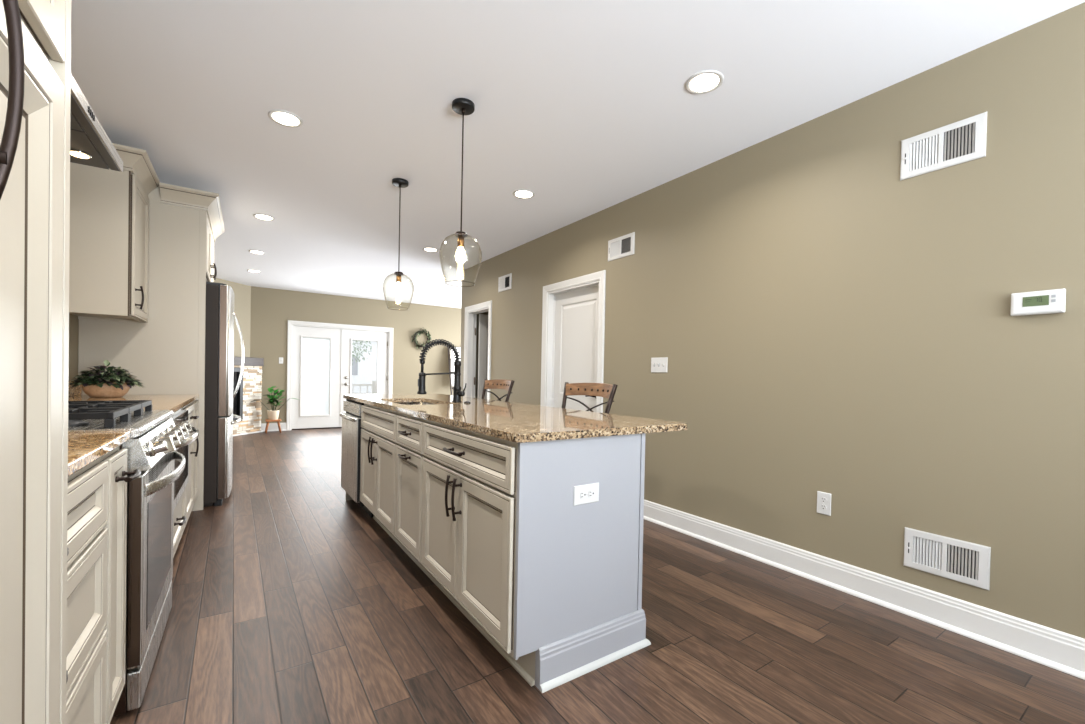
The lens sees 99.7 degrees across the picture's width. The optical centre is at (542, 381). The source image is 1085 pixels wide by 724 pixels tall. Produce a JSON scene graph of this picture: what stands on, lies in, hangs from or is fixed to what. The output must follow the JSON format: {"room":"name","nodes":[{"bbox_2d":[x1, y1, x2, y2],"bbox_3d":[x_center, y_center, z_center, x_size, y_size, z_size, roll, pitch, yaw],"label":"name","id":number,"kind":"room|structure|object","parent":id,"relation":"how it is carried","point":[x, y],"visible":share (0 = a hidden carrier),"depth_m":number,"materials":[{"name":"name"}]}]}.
{"room":"kitchen","nodes":[
{"label":"kitchen","id":0,"kind":"room"},
{"bbox_2d":[69,313,78,380],"bbox_3d":[-2.332,-0.256,1.662,0.120,2.618,12.152,1,1,-33],"label":"wall","id":1,"kind":"structure","parent":0,"point":[73,319],"depth_m":3.14,"materials":[{"name":"brown paint"}]},
{"bbox_2d":[68,381,81,395],"bbox_3d":[-2.777,0.064,2.477,0.019,0.100,1.802,1,1,-33],"label":"backsplash","id":2,"kind":"structure","parent":1,"relation":"attached to","point":[77,390],"depth_m":3.10,"materials":[{"name":"brown stone"}]},
{"bbox_2d":[70,74,122,171],"bbox_3d":[-1.834,-1.222,1.524,0.537,0.659,0.765,1,1,-33],"label":"range hood","id":3,"kind":"object","parent":1,"relation":"attached to","point":[90,145],"visible":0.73,"depth_m":1.71,"materials":[{"name":"silver metal"}]},
{"bbox_2d":[69,143,159,322],"bbox_3d":[-2.902,-0.957,3.075,0.440,1.058,0.627,1,1,-33],"label":"upper cabinet","id":4,"kind":"object","parent":1,"relation":"attached to","point":[109,247],"visible":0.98,"depth_m":2.91,"materials":[{"name":"beige paint"}]},
{"bbox_2d":[159,182,224,281],"bbox_3d":[-3.178,-1.179,3.841,0.798,0.606,1.135,1,1,-33],"label":"upper cabinet","id":5,"kind":"object","parent":1,"relation":"attached to","point":[169,194],"visible":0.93,"depth_m":3.59,"materials":[{"name":"beige paint"}]},
{"bbox_2d":[214,278,250,356],"bbox_3d":[-5.485,-0.391,7.466,0.175,2.618,1.562,1,1,11],"label":"wall","id":6,"kind":"structure","parent":0,"point":[242,293],"depth_m":8.02,"materials":[{"name":"brown paint"}]},
{"bbox_2d":[250,286,460,423],"bbox_3d":[-2.921,-0.369,9.864,6.600,2.618,0.120,1,1,-34],"label":"wall","id":7,"kind":"structure","parent":0,"point":[271,309],"depth_m":9.21,"materials":[{"name":"brown paint"}]},
{"bbox_2d":[261,423,285,431],"bbox_3d":[-4.973,0.845,8.417,0.463,0.145,0.031,1,1,-34],"label":"baseboard","id":8,"kind":"structure","parent":7,"relation":"attached to","point":[272,426],"depth_m":8.43,"materials":[{"name":"white wood"}]},
{"bbox_2d":[286,320,392,429],"bbox_3d":[-3.990,-0.101,9.128,1.946,2.058,0.154,1,1,-34],"label":"door","id":9,"kind":"structure","parent":7,"relation":"in","point":[319,355],"depth_m":8.95,"materials":[{"name":"white wood"}]},
{"bbox_2d":[301,337,329,414],"bbox_3d":[-4.399,-0.097,8.876,0.494,1.494,0.014,1,1,-34],"label":"blind","id":10,"kind":"object","parent":9,"relation":"attached to","point":[315,351],"depth_m":8.87,"materials":[{"name":"white"}]},
{"bbox_2d":[412,327,431,349],"bbox_3d":[-2.612,-0.916,9.932,0.476,0.500,0.096,1,1,-34],"label":"wreath","id":11,"kind":"object","parent":7,"relation":"attached to","point":[428,335],"visible":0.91,"depth_m":9.92,"materials":[{"name":"green plant"}]},
{"bbox_2d":[475,312,487,397],"bbox_3d":[0.367,-0.276,7.641,3.439,2.618,0.120,1,1,-34],"label":"wall","id":12,"kind":"structure","parent":0,"point":[486,313],"depth_m":6.67,"materials":[{"name":"brown paint"}]},
{"bbox_2d":[71,0,1084,307],"bbox_3d":[-0.041,-1.597,3.838,8.600,0.100,13.274,1,1,-34],"label":"ceiling","id":13,"kind":"structure","parent":0,"point":[586,107],"depth_m":2.47,"materials":[{"name":"white paint"}]},
{"bbox_2d":[249,250,264,253],"bbox_3d":[-3.630,-1.639,5.818,0.184,0.007,0.184,1,1,-34],"label":"recessed light","id":14,"kind":"object","parent":13,"relation":"in","point":[250,251],"visible":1,"depth_m":5.82,"materials":[{"name":"white"}]},
{"bbox_2d":[253,214,274,220],"bbox_3d":[-2.727,-1.605,4.482,0.184,0.007,0.184,1,1,-34],"label":"recessed light","id":15,"kind":"object","parent":13,"relation":"in","point":[258,216],"visible":1,"depth_m":4.48,"materials":[{"name":"white"}]},
{"bbox_2d":[268,109,302,127],"bbox_3d":[-1.526,-1.559,2.722,0.184,0.007,0.184,1,1,-34],"label":"recessed light","id":16,"kind":"object","parent":13,"relation":"in","point":[282,117],"visible":1,"depth_m":2.71,"materials":[{"name":"white"}]},
{"bbox_2d":[384,178,413,307],"bbox_3d":[-1.122,-1.067,3.586,0.234,0.997,0.234,1,1,-34],"label":"pendant light","id":17,"kind":"object","parent":13,"relation":"hanging from","point":[398,182],"visible":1,"depth_m":3.58,"materials":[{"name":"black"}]},
{"bbox_2d":[396,274,400,282],"bbox_3d":[-1.128,-0.805,3.590,0.038,0.062,0.038,1,1,-34],"label":"socket","id":18,"kind":"object","parent":17,"relation":"attached to","point":[398,276],"depth_m":3.57,"materials":[{"name":"gold metal"}]},
{"bbox_2d":[423,247,437,251],"bbox_3d":[-1.355,-1.590,5.538,0.184,0.007,0.184,1,1,-34],"label":"recessed light","id":19,"kind":"object","parent":13,"relation":"in","point":[428,249],"visible":1,"depth_m":5.52,"materials":[{"name":"white"}]},
{"bbox_2d":[439,98,481,283],"bbox_3d":[-0.450,-1.040,2.550,0.234,0.997,0.234,1,1,-34],"label":"pendant light","id":20,"kind":"object","parent":13,"relation":"hanging from","point":[462,106],"visible":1,"depth_m":2.54,"materials":[{"name":"clear glass"}]},
{"bbox_2d":[457,235,463,247],"bbox_3d":[-0.455,-0.779,2.553,0.038,0.062,0.038,1,1,-34],"label":"socket","id":21,"kind":"object","parent":20,"relation":"attached to","point":[460,242],"depth_m":2.54,"materials":[{"name":"gold metal"}]},
{"bbox_2d":[513,189,534,198],"bbox_3d":[-0.155,-1.545,3.783,0.184,0.007,0.184,1,1,-34],"label":"recessed light","id":22,"kind":"object","parent":13,"relation":"in","point":[523,194],"visible":1,"depth_m":3.78,"materials":[{"name":"white"}]},
{"bbox_2d":[685,70,723,93],"bbox_3d":[0.817,-1.507,2.312,0.184,0.007,0.184,1,1,-34],"label":"recessed light","id":23,"kind":"object","parent":13,"relation":"in","point":[706,81],"visible":1,"depth_m":2.31,"materials":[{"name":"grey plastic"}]},
{"bbox_2d":[110,428,1084,723],"bbox_3d":[-0.078,1.096,3.847,8.600,0.050,13.214,1,1,-34],"label":"floor","id":24,"kind":"structure","parent":0,"point":[292,604],"depth_m":1.88,"materials":[{"name":"brown wood"}]},
{"bbox_2d":[0,0,70,723],"bbox_3d":[-0.814,-0.161,0.175,0.807,2.525,0.877,1,1,-33],"label":"pantry cabinet","id":25,"kind":"object","parent":24,"relation":"on","point":[35,35],"visible":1,"depth_m":0.64,"materials":[{"name":"beige paint"}]},
{"bbox_2d":[66,459,107,723],"bbox_3d":[-1.268,0.640,0.804,0.717,0.889,0.631,1,1,-33],"label":"base cabinet","id":26,"kind":"object","parent":24,"relation":"on","point":[87,537],"visible":0.24,"depth_m":1.09,"materials":[{"name":"beige paint"}]},
{"bbox_2d":[68,431,129,476],"bbox_3d":[-1.349,0.127,0.888,0.687,0.130,0.882,1,1,-33],"label":"countertop","id":27,"kind":"structure","parent":26,"relation":"on","point":[85,448],"depth_m":1.19,"materials":[{"name":"brown stone"}]},
{"bbox_2d":[98,446,140,723],"bbox_3d":[-1.507,0.631,1.173,0.717,0.889,0.244,1,1,-33],"label":"base cabinet","id":28,"kind":"object","parent":24,"relation":"on","point":[118,479],"visible":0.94,"depth_m":1.35,"materials":[{"name":"beige paint"}]},
{"bbox_2d":[68,400,191,715],"bbox_3d":[-1.753,0.577,1.622,0.764,0.976,0.765,1,1,-33],"label":"gas range","id":29,"kind":"object","parent":24,"relation":"on","point":[154,435],"visible":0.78,"depth_m":1.54,"materials":[{"name":"silver metal"}]},
{"bbox_2d":[68,410,173,437],"bbox_3d":[-1.776,0.153,1.596,0.688,0.037,0.765,1,1,-33],"label":"cooktop","id":30,"kind":"object","parent":29,"relation":"in","point":[140,424],"depth_m":1.57,"materials":[{"name":"silver metal"}]},
{"bbox_2d":[78,186,206,510],"bbox_3d":[-2.978,-0.226,3.433,0.720,2.488,0.025,1,1,-33],"label":"refrigerator surround","id":31,"kind":"object","parent":24,"relation":"on","point":[166,352],"visible":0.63,"depth_m":3.49,"materials":[{"name":"beige paint"}]},
{"bbox_2d":[169,408,198,557],"bbox_3d":[-2.276,0.601,2.393,0.755,0.889,0.743,1,1,-33],"label":"base cabinet","id":32,"kind":"object","parent":24,"relation":"on","point":[179,519],"depth_m":2.55,"materials":[{"name":"beige paint"}]},
{"bbox_2d":[182,400,198,525],"bbox_3d":[-2.735,0.583,3.067,0.717,0.889,0.884,1,1,-33],"label":"base cabinet","id":33,"kind":"object","parent":24,"relation":"on","point":[193,407],"visible":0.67,"depth_m":3.25,"materials":[{"name":"beige paint"}]},
{"bbox_2d":[68,381,198,412],"bbox_3d":[-2.498,0.082,2.659,0.687,0.130,1.802,1,1,-33],"label":"countertop","id":34,"kind":"structure","parent":33,"relation":"on","point":[174,402],"depth_m":2.95,"materials":[{"name":"brown stone"}]},
{"bbox_2d":[68,360,143,397],"bbox_3d":[-2.885,-0.019,3.044,0.377,0.246,0.388,1,1,-34],"label":"succulent bowl","id":35,"kind":"object","parent":34,"relation":"on","point":[96,384],"visible":1,"depth_m":2.96,"materials":[{"name":"brown wood"}]},
{"bbox_2d":[203,282,243,506],"bbox_3d":[-3.133,0.098,3.948,0.931,1.822,0.910,1,1,-33],"label":"refrigerator","id":36,"kind":"object","parent":24,"relation":"on","point":[220,315],"visible":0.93,"depth_m":3.73,"materials":[{"name":"silver metal"}]},
{"bbox_2d":[233,357,263,435],"bbox_3d":[-5.231,0.255,7.577,0.085,1.336,1.460,1,1,11],"label":"stone fireplace","id":37,"kind":"object","parent":24,"relation":"on","point":[249,389],"visible":0.38,"depth_m":7.99,"materials":[{"name":"beige stone"}]},
{"bbox_2d":[265,419,281,432],"bbox_3d":[-4.847,0.807,8.238,0.254,0.235,0.224,1,1,-34],"label":"plant stand","id":38,"kind":"object","parent":24,"relation":"on","point":[266,420],"visible":1,"depth_m":8.19,"materials":[{"name":"brown wood"}]},
{"bbox_2d":[251,386,298,419],"bbox_3d":[-4.835,0.391,8.247,0.324,0.597,0.765,2,1,38],"label":"potted plant","id":39,"kind":"object","parent":38,"relation":"on","point":[273,414],"visible":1,"depth_m":8.21,"materials":[{"name":"green plant"}]},
{"bbox_2d":[345,492,352,499],"bbox_3d":[-1.460,0.595,4.146,0.592,0.889,0.022,1,1,-34],"label":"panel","id":40,"kind":"object","parent":24,"relation":"on","point":[347,497],"visible":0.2,"depth_m":3.99,"materials":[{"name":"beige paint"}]},
{"bbox_2d":[340,399,396,517],"bbox_3d":[-1.327,0.604,3.858,0.650,0.885,0.594,1,1,-34],"label":"dishwasher","id":41,"kind":"object","parent":24,"relation":"on","point":[351,419],"visible":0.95,"depth_m":3.60,"materials":[{"name":"silver metal"}]},
{"bbox_2d":[360,403,411,556],"bbox_3d":[-0.890,0.618,3.244,0.658,0.889,0.898,1,1,-34],"label":"base cabinet","id":42,"kind":"object","parent":24,"relation":"on","point":[378,435],"visible":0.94,"depth_m":3.03,"materials":[{"name":"beige paint"}]},
{"bbox_2d":[343,394,686,442],"bbox_3d":[-0.550,0.167,3.035,0.898,0.030,2.993,1,1,-34],"label":"countertop","id":43,"kind":"structure","parent":42,"relation":"on","point":[509,421],"depth_m":2.13,"materials":[{"name":"beige stone"}]},
{"bbox_2d":[397,402,432,404],"bbox_3d":[-0.904,0.282,3.259,0.418,0.217,0.760,1,1,-34],"label":"sink","id":44,"kind":"object","parent":43,"relation":"in","point":[403,403],"visible":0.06,"depth_m":3.61,"materials":[{"name":"silver metal"}]},
{"bbox_2d":[417,339,466,401],"bbox_3d":[-0.695,-0.073,3.158,0.324,0.441,0.116,1,1,-34],"label":"faucet","id":45,"kind":"object","parent":43,"relation":"on","point":[457,393],"visible":1,"depth_m":3.19,"materials":[{"name":"black metal"}]},
{"bbox_2d":[395,413,440,587],"bbox_3d":[-0.510,0.632,2.681,0.659,0.889,0.458,1,1,-34],"label":"base cabinet","id":46,"kind":"object","parent":24,"relation":"on","point":[409,429],"visible":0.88,"depth_m":2.51,"materials":[{"name":"beige paint"}]},
{"bbox_2d":[447,346,452,394],"bbox_3d":[-1.825,0.058,10.236,0.516,1.808,0.435,1,1,-34],"label":"blanket ladder","id":47,"kind":"object","parent":24,"relation":"on","point":[449,359],"visible":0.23,"depth_m":10.14,"materials":[{"name":"brown wood"}]},
{"bbox_2d":[450,358,459,385],"bbox_3d":[-1.897,-0.198,10.307,0.384,0.626,0.099,1,1,-34],"label":"blanket","id":48,"kind":"object","parent":47,"relation":"hanging from","point":[452,359],"visible":0.2,"depth_m":10.20,"materials":[{"name":"white fabric"}]},
{"bbox_2d":[449,347,460,357],"bbox_3d":[-1.904,-0.641,10.361,0.404,0.261,0.099,1,1,-34],"label":"blanket","id":49,"kind":"object","parent":47,"relation":"hanging from","point":[458,348],"visible":0.33,"depth_m":10.28,"materials":[{"name":"white fabric"}]},
{"bbox_2d":[421,420,535,685],"bbox_3d":[-0.130,0.647,2.118,0.659,0.889,0.898,1,1,-34],"label":"base cabinet","id":50,"kind":"object","parent":24,"relation":"on","point":[469,488],"visible":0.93,"depth_m":1.84,"materials":[{"name":"beige paint"}]},
{"bbox_2d":[481,379,513,401],"bbox_3d":[-0.543,0.522,3.860,0.493,1.081,0.513,1,1,-34],"label":"bar stool","id":51,"kind":"object","parent":24,"relation":"on","point":[505,384],"visible":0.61,"depth_m":3.99,"materials":[{"name":"brown wood"}]},
{"bbox_2d":[514,433,650,692],"bbox_3d":[0.185,0.658,1.758,0.643,0.889,0.049,1,1,-34],"label":"island end panel","id":52,"kind":"object","parent":24,"relation":"on","point":[578,568],"visible":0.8,"depth_m":1.73,"materials":[{"name":"grey paint"}]},
{"bbox_2d":[573,482,598,505],"bbox_3d":[0.169,0.430,1.744,0.122,0.073,0.008,1,1,-34],"label":"wall outlet","id":53,"kind":"object","parent":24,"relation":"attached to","point":[587,493],"visible":1,"depth_m":1.74,"materials":[{"name":"grey plastic"}]},
{"bbox_2d":[580,491,585,498],"bbox_3d":[0.153,0.430,1.731,0.027,0.033,0.004,1,1,-34],"label":"socket","id":54,"kind":"object","parent":53,"relation":"attached to","point":[582,493],"depth_m":1.73,"materials":[{"name":"grey plastic"}]},
{"bbox_2d":[589,489,593,497],"bbox_3d":[0.188,0.430,1.754,0.027,0.033,0.004,1,1,-34],"label":"socket","id":55,"kind":"object","parent":53,"relation":"attached to","point":[591,491],"depth_m":1.75,"materials":[{"name":"grey plastic"}]},
{"bbox_2d":[561,382,617,413],"bbox_3d":[0.137,0.548,2.853,0.493,1.081,0.513,1,1,-34],"label":"bar stool","id":56,"kind":"object","parent":24,"relation":"on","point":[604,390],"visible":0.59,"depth_m":2.96,"materials":[{"name":"brown wood"}]},
{"bbox_2d":[460,2,1084,638],"bbox_3d":[1.541,-0.192,2.720,0.125,2.618,9.590,1,1,-34],"label":"wall","id":57,"kind":"structure","parent":0,"point":[824,319],"depth_m":2.35,"materials":[{"name":"brown paint"}]},
{"bbox_2d":[463,300,491,399],"bbox_3d":[-0.586,-0.004,6.404,0.768,2.068,0.793,1,1,-34],"label":"door","id":58,"kind":"structure","parent":57,"relation":"in","point":[485,321],"depth_m":6.48,"materials":[{"name":"white wood"}]},
{"bbox_2d":[498,273,511,291],"bbox_3d":[-0.463,-1.198,5.578,0.016,0.186,0.317,1,1,-34],"label":"air vent","id":59,"kind":"object","parent":57,"relation":"in","point":[504,282],"visible":1,"depth_m":5.58,"materials":[{"name":"grey metal"}]},
{"bbox_2d":[540,270,605,412],"bbox_3d":[0.314,0.037,4.516,0.144,2.068,0.976,1,1,-34],"label":"door","id":60,"kind":"structure","parent":57,"relation":"in","point":[573,310],"depth_m":4.57,"materials":[{"name":"white wood"}]},
{"bbox_2d":[608,232,634,260],"bbox_3d":[0.666,-1.145,3.907,0.016,0.183,0.319,1,1,-34],"label":"air vent","id":61,"kind":"object","parent":57,"relation":"in","point":[623,246],"visible":1,"depth_m":3.90,"materials":[{"name":"grey metal"}]},
{"bbox_2d":[651,357,667,372],"bbox_3d":[0.899,-0.126,3.543,0.017,0.116,0.162,1,1,-34],"label":"light switch","id":62,"kind":"object","parent":57,"relation":"attached to","point":[659,365],"visible":1,"depth_m":3.54,"materials":[{"name":"grey plastic"}]},
{"bbox_2d":[817,491,830,515],"bbox_3d":[1.567,0.680,2.549,0.008,0.122,0.073,1,1,-34],"label":"wall outlet","id":63,"kind":"object","parent":57,"relation":"attached to","point":[823,499],"visible":1,"depth_m":2.55,"materials":[{"name":"grey plastic"}]},
{"bbox_2d":[820,504,826,509],"bbox_3d":[1.564,0.701,2.548,0.004,0.027,0.033,1,1,-34],"label":"socket","id":64,"kind":"object","parent":63,"relation":"attached to","point":[822,506],"depth_m":2.55,"materials":[{"name":"grey plastic"}]},
{"bbox_2d":[644,500,1084,679],"bbox_3d":[2.267,1.075,1.485,0.031,0.145,6.277,1,1,-34],"label":"baseboard","id":65,"kind":"structure","parent":57,"relation":"attached to","point":[1058,650],"depth_m":2.24,"materials":[{"name":"white wood"}]},
{"bbox_2d":[900,112,986,179],"bbox_3d":[1.861,-1.090,2.138,0.016,0.196,0.312,1,1,-34],"label":"air vent","id":66,"kind":"object","parent":57,"relation":"in","point":[962,141],"visible":1,"depth_m":2.13,"materials":[{"name":"grey metal"}]},
{"bbox_2d":[903,527,990,589],"bbox_3d":[1.855,0.812,2.113,0.016,0.189,0.308,1,1,-34],"label":"air vent","id":67,"kind":"object","parent":57,"relation":"in","point":[954,559],"visible":1,"depth_m":2.10,"materials":[{"name":"grey metal"}]},
{"bbox_2d":[1011,289,1065,315],"bbox_3d":[2.023,-0.321,1.871,0.031,0.094,0.152,1,1,-34],"label":"thermostat","id":68,"kind":"object","parent":57,"relation":"attached to","point":[1045,301],"visible":1,"depth_m":1.86,"materials":[{"name":"grey plastic"}]},
{"label":"outside","id":69,"kind":"structure","parent":0,"visible":0},
{"bbox_3d":[-11.499,0.855,22.355,18.000,0.120,30.126,1,1,-34],"label":"ground","id":70,"kind":"structure","parent":69,"visible":0},
{"bbox_2d":[352,340,371,364],"bbox_3d":[-9.622,-1.276,22.447,2.596,4.219,2.689,1,1,-34],"label":"tree","id":71,"kind":"object","parent":70,"relation":"on","point":[354,348],"visible":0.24,"depth_m":22.63,"materials":[{"name":"green plant"}]},
{"bbox_2d":[351,381,375,393],"bbox_3d":[-4.246,0.532,11.630,8.000,1.080,0.100,1,1,-34],"label":"deck railing","id":72,"kind":"object","parent":70,"relation":"on","point":[373,383],"visible":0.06,"depth_m":11.53,"materials":[{"name":"white wood"}]},
{"bbox_2d":[351,340,376,392],"bbox_3d":[-12.477,-2.036,31.352,6.600,5.400,6.600,1,1,-34],"label":"sky","id":73,"kind":"structure","parent":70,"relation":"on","point":[364,371],"depth_m":28.66,"materials":[{"name":"white"}]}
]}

